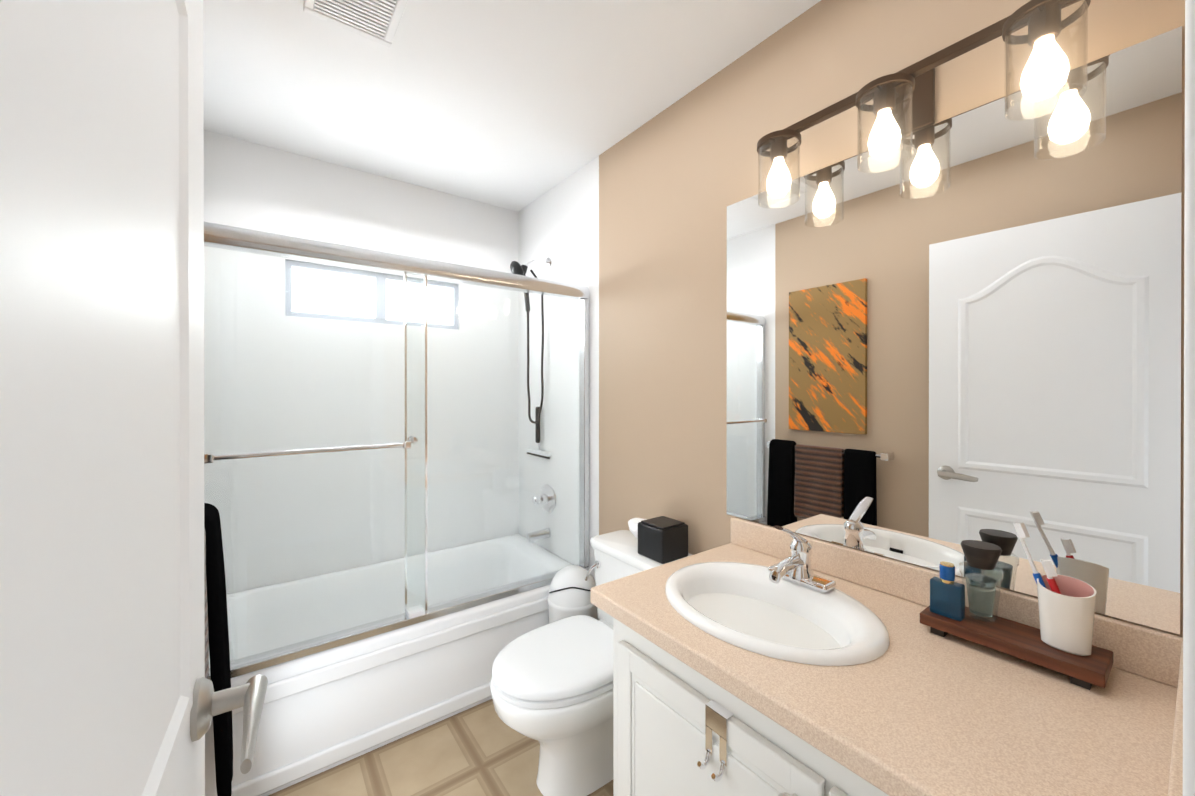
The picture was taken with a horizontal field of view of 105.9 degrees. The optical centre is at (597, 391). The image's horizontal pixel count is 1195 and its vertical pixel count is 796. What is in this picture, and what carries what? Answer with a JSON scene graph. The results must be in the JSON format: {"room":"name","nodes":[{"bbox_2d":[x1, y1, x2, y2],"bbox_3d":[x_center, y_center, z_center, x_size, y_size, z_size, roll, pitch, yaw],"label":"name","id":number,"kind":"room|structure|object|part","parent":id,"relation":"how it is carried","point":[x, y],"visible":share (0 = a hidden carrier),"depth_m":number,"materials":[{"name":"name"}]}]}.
{"room":"bathroom","nodes":[
{"label":"bathroom","id":0,"kind":"room"},
{"bbox_2d":[203,130,518,594],"bbox_3d":[-1.143,0.077,2.459,1.520,2.440,0.100,0,0,-37],"label":"wall","id":1,"kind":"structure","parent":0,"point":[433,477],"depth_m":2.29,"materials":[{"name":"white paint"}]},
{"bbox_2d":[285,260,457,329],"bbox_3d":[-1.172,-0.498,2.430,0.840,0.270,0.060,0,0,-37],"label":"window","id":2,"kind":"structure","parent":1,"relation":"in","point":[379,287],"depth_m":2.39,"materials":[{"name":"grey plastic"}]},
{"bbox_2d":[268,699,612,795],"bbox_3d":[-0.096,1.325,1.053,1.720,0.050,3.610,0,0,-37],"label":"floor","id":3,"kind":"structure","parent":0,"point":[483,749],"depth_m":1.56,"materials":[{"name":"tile"}]},
{"bbox_2d":[205,534,571,795],"bbox_3d":[-0.867,1.098,2.090,1.514,0.400,0.819,0,0,-37],"label":"bathtub","id":4,"kind":"object","parent":3,"relation":"on","point":[323,711],"visible":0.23,"depth_m":1.78,"materials":[{"name":"white ceramic"}]},
{"bbox_2d":[204,222,589,679],"bbox_3d":[-0.651,0.183,1.797,1.508,1.429,0.122,0,0,-37],"label":"shower enclosure","id":5,"kind":"object","parent":4,"relation":"on","point":[221,236],"visible":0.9,"depth_m":1.73,"materials":[{"name":"clear glass"}]},
{"bbox_3d":[-0.959,0.201,1.573,0.700,1.328,0.006,0,0,-37],"label":"glass","id":6,"kind":"part","parent":5,"relation":"part of","materials":[{"name":"clear glass"}]},
{"bbox_3d":[-0.719,0.189,1.762,0.026,0.026,0.028,0,0,-37],"label":"knob","id":7,"kind":"part","parent":5,"relation":"part of","materials":[{"name":"silver metal"}]},
{"bbox_3d":[-0.416,0.200,2.009,0.830,1.328,0.006,0,0,-37],"label":"glass","id":8,"kind":"part","parent":5,"relation":"part of","materials":[{"name":"clear glass"}]},
{"bbox_2d":[548,565,596,623],"bbox_3d":[-0.108,1.038,1.999,0.224,0.520,0.224,0,0,-37],"label":"trash bin","id":9,"kind":"object","parent":3,"relation":"on","point":[569,591],"visible":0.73,"depth_m":1.92,"materials":[{"name":"white plastic"}]},
{"bbox_2d":[490,530,692,795],"bbox_3d":[-0.016,0.953,1.585,0.729,0.693,0.510,0,0,-37],"label":"toilet","id":10,"kind":"object","parent":3,"relation":"on","point":[551,686],"visible":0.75,"depth_m":1.44,"materials":[{"name":"white ceramic"}]},
{"bbox_3d":[-0.047,1.109,1.563,0.652,0.380,0.384,0,0,-37],"label":"bowl","id":11,"kind":"part","parent":10,"relation":"part of","materials":[{"name":"white ceramic"}]},
{"bbox_3d":[-0.120,0.908,1.508,0.463,0.021,0.384,0,0,-37],"label":"seat","id":12,"kind":"part","parent":10,"relation":"part of","materials":[{"name":"white plastic"}]},
{"bbox_3d":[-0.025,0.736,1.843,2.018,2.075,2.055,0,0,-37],"label":"lever","id":13,"kind":"part","parent":10,"relation":"part of","materials":[{"name":"silver metal"}]},
{"bbox_3d":[0.192,0.789,1.740,0.188,0.290,0.484,0,0,-37],"label":"tank","id":14,"kind":"part","parent":10,"relation":"part of","materials":[{"name":"white ceramic"}]},
{"bbox_2d":[628,516,687,563],"bbox_3d":[0.214,0.543,1.710,0.135,0.125,0.227,0,0,-37],"label":"tissue box","id":15,"kind":"object","parent":10,"relation":"on","point":[662,539],"visible":1,"depth_m":1.63,"materials":[{"name":"black plastic"}]},
{"bbox_3d":[0.242,0.484,1.673,0.115,0.006,0.115,0,0,-37],"label":"lid","id":16,"kind":"part","parent":15,"relation":"part of","materials":[{"name":"black plastic"}]},
{"bbox_2d":[590,517,1182,795],"bbox_3d":[0.495,0.819,1.007,0.618,0.963,1.027,0,0,-37],"label":"bathroom vanity","id":17,"kind":"object","parent":3,"relation":"on","point":[753,659],"visible":1,"depth_m":0.85,"materials":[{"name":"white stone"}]},
{"bbox_3d":[0.068,0.898,1.129,0.007,0.525,0.052,0,0,-37],"label":"door","id":18,"kind":"part","parent":17,"relation":"part of","materials":[{"name":"white wood"}]},
{"bbox_3d":[0.207,0.898,0.941,0.008,0.393,0.388,0,0,-37],"label":"door panel","id":19,"kind":"part","parent":17,"relation":"part of","materials":[{"name":"white wood"}]},
{"bbox_3d":[0.207,0.662,0.941,0.007,0.052,0.424,0,0,-37],"label":"door","id":20,"kind":"part","parent":17,"relation":"part of","materials":[{"name":"white wood"}]},
{"bbox_3d":[0.214,0.898,0.947,0.015,0.525,0.520,0,0,-37],"label":"door","id":21,"kind":"part","parent":17,"relation":"part of","materials":[{"name":"white wood"}]},
{"bbox_2d":[665,562,889,665],"bbox_3d":[0.408,0.581,1.102,0.430,0.157,0.524,0,0,-37],"label":"sink","id":22,"kind":"object","parent":17,"relation":"in","point":[736,606],"depth_m":1.08,"materials":[{"name":"white ceramic"}]},
{"bbox_3d":[0.322,0.686,0.752,0.034,0.036,0.036,0,0,-37],"label":"knob","id":23,"kind":"part","parent":17,"relation":"part of","materials":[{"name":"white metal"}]},
{"bbox_2d":[768,525,835,592],"bbox_3d":[0.504,0.420,1.173,0.158,0.165,0.164,0,0,-37],"label":"faucet","id":24,"kind":"object","parent":17,"relation":"on","point":[794,574],"depth_m":1.17,"materials":[{"name":"silver metal"}]},
{"bbox_3d":[0.347,0.899,0.753,0.007,0.525,0.052,0,0,-37],"label":"door","id":25,"kind":"part","parent":17,"relation":"part of","materials":[{"name":"white wood"}]},
{"bbox_3d":[0.385,0.899,0.701,0.007,0.525,0.052,0,0,-37],"label":"door","id":26,"kind":"part","parent":17,"relation":"part of","materials":[{"name":"white wood"}]},
{"bbox_3d":[0.473,0.899,0.598,0.015,0.525,0.322,0,0,-37],"label":"door","id":27,"kind":"part","parent":17,"relation":"part of","materials":[{"name":"white wood"}]},
{"bbox_2d":[920,522,1112,689],"bbox_3d":[0.830,0.392,0.911,0.121,0.256,0.270,0,0,-37],"label":"tray","id":28,"kind":"object","parent":17,"relation":"on","point":[1060,640],"visible":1,"depth_m":0.87,"materials":[{"name":"brown wood"}]},
{"bbox_2d":[930,577,964,620],"bbox_3d":[0.753,0.445,0.972,0.028,0.072,0.056,0,0,-37],"label":"bottle","id":29,"kind":"object","parent":28,"relation":"on","point":[947,596],"depth_m":0.96,"materials":[{"name":"blue glass"}]},
{"bbox_2d":[959,561,1002,621],"bbox_3d":[0.820,0.427,0.966,0.072,0.108,0.072,0,0,-37],"label":"clear bottle","id":30,"kind":"object","parent":28,"relation":"on","point":[981,589],"depth_m":0.95,"materials":[{"name":"clear glass"}]},
{"bbox_3d":[0.863,0.384,0.873,0.020,0.060,0.032,0,0,-37],"label":"brush handle","id":31,"kind":"part","parent":28,"relation":"part of","materials":[{"name":"blue plastic"}]},
{"bbox_3d":[0.867,0.383,0.850,0.015,0.061,0.030,0,0,-37],"label":"brush handle","id":32,"kind":"part","parent":28,"relation":"part of","materials":[{"name":"red plastic"}]},
{"bbox_2d":[203,0,820,211],"bbox_3d":[-0.096,-1.165,1.047,1.720,0.050,3.610,0,0,-37],"label":"ceiling","id":33,"kind":"structure","parent":0,"point":[516,105],"depth_m":1.65,"materials":[{"name":"white paint"}]},
{"bbox_2d":[303,0,407,47],"bbox_3d":[-0.686,-1.132,1.288,0.240,0.015,0.300,0,0,-37],"label":"ceiling vent","id":34,"kind":"object","parent":33,"relation":"in","point":[377,21],"visible":0.98,"depth_m":1.35,"materials":[{"name":"white plastic"}]},
{"bbox_3d":[-0.773,-1.132,1.224,0.025,0.015,0.249,0,0,-37],"label":"frame","id":35,"kind":"part","parent":34,"relation":"part of","materials":[{"name":"white plastic"}]},
{"bbox_3d":[-0.600,-1.132,1.352,0.025,0.015,0.249,0,0,-37],"label":"frame","id":36,"kind":"part","parent":34,"relation":"part of","materials":[{"name":"white plastic"}]},
{"bbox_2d":[518,0,1184,636],"bbox_3d":[0.554,0.079,1.533,0.100,2.440,3.610,0,0,-37],"label":"wall","id":37,"kind":"structure","parent":0,"point":[677,178],"depth_m":1.73,"materials":[{"name":"beige paint"}]},
{"bbox_2d":[510,257,555,542],"bbox_3d":[-0.410,0.036,2.547,0.231,1.598,0.292,0,0,-37],"label":"shower fixture","id":38,"kind":"object","parent":37,"relation":"attached to","point":[516,267],"visible":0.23,"depth_m":2.52,"materials":[{"name":"silver metal"}]},
{"bbox_3d":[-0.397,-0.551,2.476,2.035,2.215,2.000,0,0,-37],"label":"handle","id":39,"kind":"part","parent":38,"relation":"part of","materials":[{"name":"black plastic"}]},
{"bbox_3d":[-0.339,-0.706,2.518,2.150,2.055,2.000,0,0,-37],"label":"arm","id":40,"kind":"part","parent":38,"relation":"part of"},
{"bbox_3d":[-0.333,0.802,2.527,0.134,0.060,0.060,0,0,-37],"label":"spout","id":41,"kind":"part","parent":38,"relation":"part of","materials":[{"name":"silver metal"}]},
{"bbox_2d":[757,0,1090,208],"bbox_3d":[0.704,-0.672,1.082,0.192,0.265,0.660,0,0,-37],"label":"wall sconce","id":42,"kind":"object","parent":37,"relation":"attached to","point":[903,102],"visible":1,"depth_m":1.01,"materials":[{"name":"clear glass"}]},
{"bbox_2d":[770,137,786,161],"bbox_3d":[0.513,-0.683,1.276,0.044,0.050,0.044,0,0,-37],"label":"socket","id":43,"kind":"object","parent":42,"relation":"attached to","point":[776,154],"depth_m":1.26,"materials":[{"name":"brown metal"}]},
{"bbox_3d":[0.513,-0.605,1.277,0.066,0.107,0.066,0,0,-37],"label":"bulb","id":44,"kind":"part","parent":42,"relation":"part of","materials":[{"name":"white glass"}]},
{"bbox_3d":[0.513,-0.622,1.277,0.110,0.164,0.110,0,0,-37],"label":"lamp shade","id":45,"kind":"part","parent":42,"relation":"part of","materials":[{"name":"clear glass"}]},
{"bbox_2d":[873,84,895,115],"bbox_3d":[0.674,-0.683,1.060,0.044,0.050,0.044,0,0,-37],"label":"socket","id":46,"kind":"object","parent":42,"relation":"attached to","point":[886,87],"depth_m":1.04,"materials":[{"name":"brown metal"}]},
{"bbox_3d":[0.674,-0.604,1.060,0.066,0.107,0.066,0,0,-37],"label":"bulb","id":47,"kind":"part","parent":42,"relation":"part of","materials":[{"name":"white glass"}]},
{"bbox_3d":[0.674,-0.622,1.060,0.110,0.164,0.110,0,0,-37],"label":"lamp shade","id":48,"kind":"part","parent":42,"relation":"part of","materials":[{"name":"clear glass"}]},
{"bbox_3d":[0.775,-0.726,1.135,0.014,0.157,0.120,0,0,-37],"label":"plate","id":49,"kind":"part","parent":42,"relation":"part of","materials":[{"name":"brown metal"}]},
{"bbox_2d":[1028,3,1060,46],"bbox_3d":[0.835,-0.682,0.843,0.044,0.050,0.044,0,0,-37],"label":"socket","id":50,"kind":"object","parent":42,"relation":"attached to","point":[1039,30],"depth_m":0.83,"materials":[{"name":"brown metal"}]},
{"bbox_3d":[0.835,-0.604,0.843,0.066,0.107,0.066,0,0,-37],"label":"bulb","id":51,"kind":"part","parent":42,"relation":"part of","materials":[{"name":"white glass"}]},
{"bbox_3d":[0.835,-0.621,0.843,0.110,0.164,0.110,0,0,-37],"label":"lamp shade","id":52,"kind":"part","parent":42,"relation":"part of","materials":[{"name":"clear glass"}]},
{"bbox_2d":[727,26,1181,633],"bbox_3d":[0.742,-0.108,1.187,0.006,1.073,0.970,0,0,-37],"label":"mirror","id":53,"kind":"object","parent":37,"relation":"attached to","point":[949,336],"visible":0.93,"depth_m":1.01,"materials":[{"name":"silver mirror"}]},
{"bbox_2d":[730,517,1182,687],"bbox_3d":[0.752,0.476,1.163,0.019,0.088,0.972,0,0,-37],"label":"backsplash","id":54,"kind":"structure","parent":37,"relation":"attached to","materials":[{"name":"stone"}]},
{"bbox_3d":[0.834,0.082,0.539,0.635,2.440,0.120,0,0,-37],"label":"wall","id":55,"kind":"structure","parent":0,"visible":0},
{"bbox_2d":[1183,0,1194,795],"bbox_3d":[0.557,0.248,0.419,0.070,2.108,0.016,0,0,-37],"label":"door frame","id":56,"kind":"structure","parent":55,"relation":"attached to","point":[1189,543],"depth_m":0.40,"materials":[{"name":"white paint"}]},
{"bbox_3d":[-0.462,0.083,0.184,0.100,2.440,2.655,0,0,-37],"label":"wall","id":57,"kind":"structure","parent":0,"visible":0},
{"bbox_2d":[204,503,232,795],"bbox_3d":[-0.942,0.724,1.037,0.140,0.808,0.735,0,0,-37],"label":"towel","id":58,"kind":"object","parent":57,"relation":"attached to","point":[217,651],"visible":0.15,"depth_m":1.21,"materials":[{"name":"black fabric"}]},
{"bbox_2d":[204,528,208,678],"bbox_3d":[-0.956,0.569,1.052,0.062,0.464,0.297,0,0,-37],"label":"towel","id":59,"kind":"object","parent":58,"relation":"hanging from","point":[206,530],"depth_m":1.15,"materials":[{"name":"black fabric"}]},
{"label":"outside","id":60,"kind":"structure","parent":0,"visible":0},
{"bbox_2d":[292,268,450,324],"bbox_3d":[-1.325,-0.504,2.702,2.520,2.000,0.010,0,0,-37],"label":"sky","id":61,"kind":"structure","parent":60,"point":[325,292],"depth_m":2.64,"materials":[{"name":"white"}]},
{"bbox_3d":[-0.084,0.278,-0.142,0.018,2.050,0.124,0,0,-37],"label":"door frame","id":62,"kind":"structure","parent":0,"visible":0},
{"bbox_2d":[0,0,204,795],"bbox_3d":[-0.331,0.281,0.274,0.035,2.018,0.810,0,0,-34],"label":"door","id":63,"kind":"structure","parent":62,"relation":"attached to","point":[89,442],"depth_m":0.29,"materials":[{"name":"white paint"}]},
{"bbox_2d":[142,0,192,795],"bbox_3d":[-0.314,-0.103,0.284,0.006,0.950,0.580,0,0,-34],"label":"molding","id":64,"kind":"structure","parent":63,"relation":"attached to","point":[160,771],"depth_m":0.50,"materials":[{"name":"white paint"}]},
{"bbox_2d":[190,677,249,741],"bbox_3d":[-0.478,0.397,0.579,0.058,0.068,0.068,0,0,-34],"label":"rose","id":65,"kind":"object","parent":63,"relation":"attached to","point":[209,703],"visible":0.88,"depth_m":0.56,"materials":[{"name":"grey metal"}]},
{"bbox_2d":[240,674,267,773],"bbox_3d":[-0.420,0.400,0.548,0.026,0.036,0.148,0,0,-34],"label":"door lever","id":66,"kind":"object","parent":65,"relation":"attached to","point":[254,697],"visible":1,"depth_m":0.54,"materials":[{"name":"grey metal"}]}
]}

